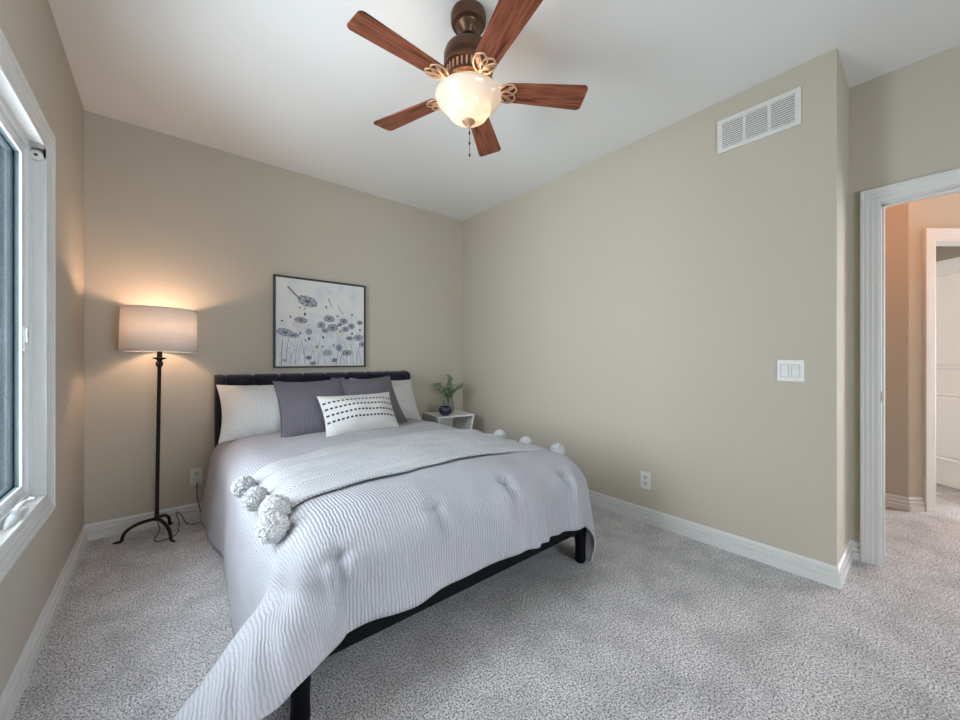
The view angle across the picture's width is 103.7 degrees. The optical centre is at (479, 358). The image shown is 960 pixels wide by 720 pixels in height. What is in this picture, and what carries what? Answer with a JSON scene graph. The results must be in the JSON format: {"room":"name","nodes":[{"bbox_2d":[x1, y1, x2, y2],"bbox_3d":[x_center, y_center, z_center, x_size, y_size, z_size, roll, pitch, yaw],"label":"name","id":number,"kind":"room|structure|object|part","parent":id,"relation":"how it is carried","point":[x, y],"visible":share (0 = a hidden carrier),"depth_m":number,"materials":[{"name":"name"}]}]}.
{"room":"bedroom","nodes":[
{"label":"bedroom","id":0,"kind":"room"},
{"bbox_2d":[0,0,83,694],"bbox_3d":[-0.711,-0.209,0.124,0.150,2.698,6.002,0,0,-40],"label":"wall","id":1,"kind":"structure","parent":0,"point":[29,27],"depth_m":1.78,"materials":[{"name":"beige paint"}]},
{"bbox_2d":[0,28,55,582],"bbox_3d":[-1.435,-0.157,1.030,0.148,1.617,1.488,0,0,-40],"label":"window","id":2,"kind":"structure","parent":1,"relation":"in","point":[27,185],"depth_m":1.49,"materials":[{"name":"white paint"}]},
{"bbox_3d":[-1.647,-0.157,1.287,0.007,1.401,0.606,0,0,-40],"label":"sash","id":3,"kind":"part","parent":2,"relation":"part of","materials":[{"name":"white plastic"}]},
{"bbox_3d":[-1.433,-0.157,1.032,0.036,1.473,1.344,0,0,-40],"label":"frame","id":4,"kind":"part","parent":2,"relation":"part of","materials":[{"name":"white plastic"}]},
{"bbox_2d":[2,497,35,530],"bbox_3d":[-1.656,0.541,1.350,0.038,0.055,0.265,0,0,-38],"label":"window crank","id":5,"kind":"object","parent":2,"relation":"attached to","point":[18,512],"depth_m":1.31,"materials":[{"name":"white plastic"}]},
{"bbox_3d":[-1.673,0.532,1.383,0.024,0.037,0.194,0,0,-37],"label":"crank handle","id":6,"kind":"part","parent":5,"relation":"part of","materials":[{"name":"white plastic"}]},
{"bbox_2d":[28,141,45,160],"bbox_3d":[-1.819,-0.848,1.545,0.052,0.064,0.036,0,0,-40],"label":"bracket","id":7,"kind":"object","parent":2,"relation":"attached to","point":[37,151],"visible":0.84,"depth_m":1.54,"materials":[{"name":"silver metal"}]},
{"bbox_2d":[30,150,43,160],"bbox_3d":[-1.823,-0.836,1.549,0.040,0.040,0.017,0,0,-40],"label":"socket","id":8,"kind":"object","parent":7,"relation":"attached to","point":[37,155],"depth_m":1.55,"materials":[{"name":"white plastic"}]},
{"bbox_2d":[0,525,87,719],"bbox_3d":[-0.647,1.089,0.178,0.018,0.101,5.702,0,0,-40],"label":"baseboard","id":9,"kind":"structure","parent":1,"relation":"attached to","point":[13,690],"depth_m":1.46,"materials":[{"name":"white paint"}]},
{"bbox_2d":[84,110,462,524],"bbox_3d":[-0.073,-0.209,4.466,6.392,2.698,0.150,0,0,-40],"label":"wall","id":10,"kind":"structure","parent":0,"point":[170,221],"depth_m":2.75,"materials":[{"name":"beige paint"}]},
{"bbox_2d":[85,502,202,540],"bbox_3d":[-1.332,1.089,3.306,2.973,0.101,0.018,0,0,-40],"label":"baseboard","id":11,"kind":"structure","parent":10,"relation":"attached to","point":[112,527],"depth_m":2.50,"materials":[{"name":"white paint"}]},
{"bbox_2d":[190,467,201,485],"bbox_3d":[-2.046,0.847,2.718,0.072,0.120,0.008,0,0,-40],"label":"wall outlet","id":12,"kind":"object","parent":10,"relation":"attached to","point":[195,472],"visible":1,"depth_m":2.71,"materials":[{"name":"white plastic"}]},
{"bbox_2d":[273,274,365,367],"bbox_3d":[-1.365,-0.302,3.270,0.764,0.753,0.032,0,0,-40],"label":"framed painting","id":13,"kind":"object","parent":10,"relation":"attached to","point":[317,323],"visible":1,"depth_m":3.23,"materials":[{"name":"grey"}]},
{"bbox_2d":[12,483,959,719],"bbox_3d":[1.938,1.200,4.155,9.700,0.120,9.100,0,0,-40],"label":"floor","id":14,"kind":"structure","parent":0,"point":[660,624],"depth_m":1.53,"materials":[{"name":"grey carpet"}]},
{"bbox_2d":[113,305,200,543],"bbox_3d":[-2.063,0.410,2.453,0.454,1.462,0.395,1,-1,-40],"label":"floor lamp","id":15,"kind":"object","parent":14,"relation":"on","point":[142,328],"visible":0.99,"depth_m":2.34,"materials":[{"name":"brown metal"}]},
{"bbox_3d":[-2.167,1.079,2.370,0.206,0.118,0.021,0,0,-38],"label":"leg","id":16,"kind":"part","parent":15,"relation":"part of","materials":[{"name":"brown metal"}]},
{"bbox_3d":[-2.074,-0.183,2.444,0.388,0.270,0.388,1,-1,-40],"label":"lamp shade","id":17,"kind":"part","parent":15,"relation":"part of","materials":[{"name":"beige fabric"}]},
{"bbox_3d":[-2.075,-0.048,2.442,0.395,0.007,0.395,1,-1,-40],"label":"shade trim","id":18,"kind":"part","parent":15,"relation":"part of","materials":[{"name":"white fabric"}]},
{"bbox_3d":[-2.073,-0.318,2.445,0.387,0.007,0.387,1,-1,-40],"label":"shade trim","id":19,"kind":"part","parent":15,"relation":"part of","materials":[{"name":"white fabric"}]},
{"bbox_3d":[-1.992,1.081,2.388,0.210,0.121,0.021,0,0,26],"label":"leg","id":20,"kind":"part","parent":15,"relation":"part of","materials":[{"name":"brown metal"}]},
{"bbox_3d":[-2.109,1.081,2.526,0.021,0.121,0.191,0,0,-14],"label":"leg","id":21,"kind":"part","parent":15,"relation":"part of","materials":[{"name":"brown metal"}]},
{"bbox_3d":[-2.031,1.011,2.528,0.152,0.262,0.366,0,0,4],"label":"cord","id":22,"kind":"part","parent":15,"relation":"part of","materials":[{"name":"brown plastic"}]},
{"bbox_2d":[214,370,585,719],"bbox_3d":[-0.662,0.628,2.456,1.586,1.025,2.150,0,0,-40],"label":"bed","id":23,"kind":"object","parent":14,"relation":"on","point":[300,709],"visible":0.21,"depth_m":1.77,"materials":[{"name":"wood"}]},
{"bbox_3d":[-0.564,1.046,1.183,0.068,0.187,0.068,0,0,-40],"label":"leg","id":24,"kind":"part","parent":23,"relation":"part of","materials":[{"name":"black wood"}]},
{"bbox_3d":[-1.328,0.577,3.255,1.582,0.886,0.070,0,0,-40],"label":"headboard panel","id":25,"kind":"part","parent":23,"relation":"part of","materials":[{"name":"fabric"}]},
{"bbox_3d":[-1.315,0.478,3.240,1.586,0.725,0.108,0,0,-40],"label":"headboard","id":26,"kind":"part","parent":23,"relation":"part of","materials":[{"name":"fabric"}]},
{"bbox_2d":[173,418,595,719],"bbox_3d":[-0.665,0.820,2.214,2.024,0.633,2.242,0,0,-40],"label":"duvet","id":27,"kind":"object","parent":23,"relation":"on","point":[352,556],"visible":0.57,"depth_m":1.37,"materials":[{"name":"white fabric"}]},
{"bbox_2d":[216,385,280,442],"bbox_3d":[-1.526,0.368,2.763,0.660,0.373,0.285,0,0,-38],"label":"pillow","id":28,"kind":"object","parent":27,"relation":"on","point":[250,410],"visible":0.46,"depth_m":2.62,"materials":[{"name":"white fabric"}]},
{"bbox_2d":[273,377,344,437],"bbox_3d":[-1.204,0.352,2.759,0.518,0.414,0.304,0,0,-36],"label":"cushion","id":29,"kind":"object","parent":27,"relation":"on","point":[301,413],"visible":0.64,"depth_m":2.65,"materials":[{"name":"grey fabric"}]},
{"bbox_2d":[317,392,398,436],"bbox_3d":[-0.872,0.398,2.751,0.560,0.274,0.234,0,0,-42],"label":"lumbar cushion","id":30,"kind":"object","parent":27,"relation":"on","point":[347,414],"visible":0.91,"depth_m":2.65,"materials":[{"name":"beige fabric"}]},
{"bbox_2d":[331,375,407,422],"bbox_3d":[-0.881,0.347,3.048,0.528,0.401,0.304,0,0,-45],"label":"cushion","id":31,"kind":"object","parent":27,"relation":"on","point":[381,384],"visible":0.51,"depth_m":3.06,"materials":[{"name":"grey fabric"}]},
{"bbox_2d":[349,378,420,419],"bbox_3d":[-0.825,0.368,3.347,0.618,0.408,0.276,0,0,-38],"label":"pillow","id":32,"kind":"object","parent":27,"relation":"on","point":[403,390],"visible":0.3,"depth_m":3.39,"materials":[{"name":"white fabric"}]},
{"bbox_2d":[230,429,564,544],"bbox_3d":[-0.347,0.544,2.051,1.660,0.136,0.927,0,0,-40],"label":"throw blanket","id":33,"kind":"object","parent":27,"relation":"on","point":[279,486],"visible":0.97,"depth_m":1.80,"materials":[{"name":"white fabric"}]},
{"bbox_3d":[0.014,0.887,1.646,1.540,0.135,0.040,0,0,-40],"label":"rail","id":34,"kind":"part","parent":23,"relation":"part of","materials":[{"name":"black wood"}]},
{"bbox_3d":[0.565,1.046,2.125,0.068,0.187,0.068,0,0,-40],"label":"leg","id":35,"kind":"part","parent":23,"relation":"part of","materials":[{"name":"black wood"}]},
{"bbox_2d":[424,410,473,428],"bbox_3d":[-0.321,0.848,3.854,0.404,0.585,0.356,0,0,-31],"label":"nightstand","id":36,"kind":"object","parent":14,"relation":"on","point":[463,420],"visible":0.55,"depth_m":3.86,"materials":[{"name":"white paint"}]},
{"bbox_3d":[-0.448,0.776,3.778,0.108,0.407,0.356,0,0,-31],"label":"panel","id":37,"kind":"part","parent":36,"relation":"part of","materials":[{"name":"white paint"}]},
{"bbox_2d":[439,406,451,415],"bbox_3d":[-0.340,0.510,3.694,0.128,0.088,0.128,0,0,-40],"label":"round bowl","id":38,"kind":"object","parent":36,"relation":"on","point":[443,410],"visible":1,"depth_m":3.65,"materials":[{"name":"blue ceramic"}]},
{"bbox_3d":[-0.408,0.776,4.001,0.264,0.407,0.010,0,0,-31],"label":"panel","id":39,"kind":"part","parent":36,"relation":"part of","materials":[{"name":"white paint"}]},
{"bbox_3d":[-0.194,0.776,3.930,0.108,0.407,0.356,0,0,-31],"label":"panel","id":40,"kind":"part","parent":36,"relation":"part of","materials":[{"name":"white paint"}]},
{"bbox_3d":[-0.328,0.466,3.867,0.114,0.177,0.114,0,0,-40],"label":"glass vase","id":41,"kind":"object","parent":36,"relation":"on","visible":0},
{"bbox_2d":[434,374,465,405],"bbox_3d":[-0.303,0.348,3.872,0.434,0.394,0.232,0,0,-40],"label":"sprigs","id":42,"kind":"object","parent":41,"relation":"in","point":[446,391],"visible":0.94,"depth_m":3.85,"materials":[{"name":"green plant"}]},
{"bbox_2d":[48,0,959,220],"bbox_3d":[1.938,-1.619,4.155,9.700,0.120,9.100,0,0,-40],"label":"ceiling","id":43,"kind":"structure","parent":0,"point":[285,84],"depth_m":2.01,"materials":[{"name":"white paint"}]},
{"bbox_2d":[347,0,587,156],"bbox_3d":[-0.075,-1.238,1.681,1.017,0.640,1.057,0,0,-40],"label":"ceiling fan","id":44,"kind":"object","parent":43,"relation":"hanging from","point":[467,93],"visible":1,"depth_m":1.62,"materials":[{"name":"brown wood"}]},
{"bbox_3d":[-0.316,-1.216,1.470,0.376,0.006,0.132,0,11,-42],"label":"blade","id":45,"kind":"part","parent":44,"relation":"part of","materials":[{"name":"brown wood"}]},
{"bbox_3d":[-0.357,-1.216,1.883,0.376,0.006,0.132,0,11,30],"label":"blade","id":46,"kind":"part","parent":44,"relation":"part of","materials":[{"name":"brown wood"}]},
{"bbox_3d":[-0.052,-1.132,1.705,0.298,0.118,0.298,0,0,-40],"label":"lamp shade","id":47,"kind":"part","parent":44,"relation":"part of","materials":[{"name":"white glass"}]},
{"bbox_3d":[0.023,-1.216,2.050,0.132,0.006,0.376,-11,-2,12],"label":"blade","id":48,"kind":"part","parent":44,"relation":"part of","materials":[{"name":"brown wood"}]},
{"bbox_3d":[0.090,-1.216,1.382,0.132,0.006,0.376,12,-5,-23],"label":"blade","id":49,"kind":"part","parent":44,"relation":"part of","materials":[{"name":"brown wood"}]},
{"bbox_3d":[0.299,-1.216,1.740,0.376,0.006,0.132,0,-11,-6],"label":"blade","id":50,"kind":"part","parent":44,"relation":"part of","materials":[{"name":"brown wood"}]},
{"bbox_2d":[463,48,848,565],"bbox_3d":[1.009,-0.209,3.255,0.557,2.698,3.096,0,0,-40],"label":"wall","id":51,"kind":"structure","parent":0,"point":[632,310],"depth_m":2.41,"materials":[{"name":"beige paint"}]},
{"bbox_2d":[641,471,650,489],"bbox_3d":[1.157,0.848,2.636,0.008,0.120,0.072,0,0,-40],"label":"wall outlet","id":52,"kind":"object","parent":51,"relation":"attached to","point":[645,476],"visible":1,"depth_m":2.63,"materials":[{"name":"white plastic"}]},
{"bbox_2d":[588,490,840,588],"bbox_3d":[0.794,1.089,3.064,0.018,0.101,3.114,0,0,-40],"label":"baseboard","id":53,"kind":"structure","parent":51,"relation":"attached to","point":[809,568],"depth_m":2.24,"materials":[{"name":"white paint"}]},
{"bbox_2d":[717,86,800,154],"bbox_3d":[1.568,-1.339,2.139,0.013,0.196,0.392,0,0,-40],"label":"air vent","id":54,"kind":"object","parent":51,"relation":"in","point":[782,112],"visible":1,"depth_m":2.12,"materials":[{"name":"white plastic"}]},
{"bbox_2d":[722,116,742,147],"bbox_3d":[1.492,-1.340,2.228,0.003,0.144,0.106,0,0,-40],"label":"grille","id":55,"kind":"object","parent":54,"relation":"attached to","point":[732,127],"depth_m":2.23,"materials":[{"name":"white plastic"}]},
{"bbox_2d":[745,106,766,138],"bbox_3d":[1.567,-1.340,2.138,0.003,0.144,0.106,0,0,-40],"label":"grille","id":56,"kind":"object","parent":54,"relation":"attached to","point":[755,117],"depth_m":2.14,"materials":[{"name":"white plastic"}]},
{"bbox_3d":[1.573,-1.339,2.142,0.002,0.156,0.352,0,0,-40],"label":"duct shadow panel","id":57,"kind":"part","parent":54,"relation":"part of","materials":[{"name":"grey metal"}]},
{"bbox_2d":[771,94,794,128],"bbox_3d":[1.643,-1.340,2.047,0.003,0.144,0.106,0,0,-40],"label":"grille","id":58,"kind":"object","parent":54,"relation":"attached to","point":[783,106],"depth_m":2.05,"materials":[{"name":"white plastic"}]},
{"bbox_2d":[777,360,803,381],"bbox_3d":[1.665,0.063,2.024,0.010,0.116,0.116,0,0,-40],"label":"light switch","id":59,"kind":"object","parent":51,"relation":"attached to","point":[787,370],"visible":1,"depth_m":2.02,"materials":[{"name":"white plastic"}]},
{"bbox_2d":[837,540,852,588],"bbox_3d":[1.955,1.089,2.017,0.460,0.101,0.018,0,0,-40],"label":"baseboard","id":60,"kind":"structure","parent":51,"relation":"attached to","point":[846,559],"depth_m":2.00,"materials":[{"name":"white paint"}]},
{"bbox_2d":[885,203,908,496],"bbox_3d":[2.206,-0.209,4.128,0.115,2.698,3.289,0,0,-40],"label":"wall","id":61,"kind":"structure","parent":0,"point":[896,217],"depth_m":2.87,"materials":[{"name":"beige paint"}]},
{"bbox_2d":[885,493,909,511],"bbox_3d":[2.157,1.089,4.082,0.018,0.101,3.296,0,0,-40],"label":"baseboard","id":62,"kind":"structure","parent":61,"relation":"attached to","point":[891,501],"depth_m":2.86,"materials":[{"name":"white paint"}]},
{"bbox_2d":[849,45,959,541],"bbox_3d":[3.052,-0.209,1.149,0.115,2.698,2.756,0,0,-40],"label":"wall","id":63,"kind":"structure","parent":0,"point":[904,122],"depth_m":2.05,"materials":[{"name":"beige paint"}]},
{"bbox_2d":[849,539,859,560],"bbox_3d":[2.134,1.089,2.147,0.018,0.101,0.048,0,0,-40],"label":"baseboard","id":64,"kind":"structure","parent":63,"relation":"attached to","point":[855,545],"depth_m":2.14,"materials":[{"name":"white paint"}]},
{"bbox_2d":[860,168,959,565],"bbox_3d":[2.506,0.100,1.787,0.140,2.079,0.985,0,0,-40],"label":"door frame","id":65,"kind":"structure","parent":63,"relation":"attached to","point":[873,202],"depth_m":2.09,"materials":[{"name":"white paint"}]},
{"bbox_2d":[909,192,959,497],"bbox_3d":[4.408,-0.209,2.888,2.383,2.698,0.115,0,0,0],"label":"wall","id":66,"kind":"structure","parent":0,"point":[943,211],"depth_m":2.83,"materials":[{"name":"beige paint"}]},
{"bbox_2d":[909,497,924,511],"bbox_3d":[3.264,1.089,2.821,0.109,0.101,0.018,0,0,0],"label":"baseboard","id":67,"kind":"structure","parent":66,"relation":"attached to","point":[916,503],"depth_m":2.81,"materials":[{"name":"white paint"}]},
{"bbox_2d":[923,228,959,511],"bbox_3d":[3.784,0.083,3.237,0.924,2.113,0.862,0,0,0],"label":"door","id":68,"kind":"structure","parent":66,"relation":"in","point":[941,279],"depth_m":3.25,"materials":[{"name":"white paint"}]},
{"bbox_3d":[4.112,-0.335,3.308,0.010,0.850,0.500,0,0,0],"label":"panel","id":69,"kind":"part","parent":68,"relation":"part of","materials":[{"name":"white paint"}]},
{"bbox_3d":[4.112,0.605,3.308,0.010,0.590,0.500,0,0,0],"label":"panel","id":70,"kind":"part","parent":68,"relation":"part of","materials":[{"name":"white paint"}]},
{"bbox_2d":[936,246,959,261],"bbox_3d":[4.400,-0.209,4.173,2.400,2.698,2.455,0,0,0],"label":"wall","id":71,"kind":"structure","parent":0,"point":[942,252],"depth_m":4.44,"materials":[{"name":"beige paint"}]}
]}

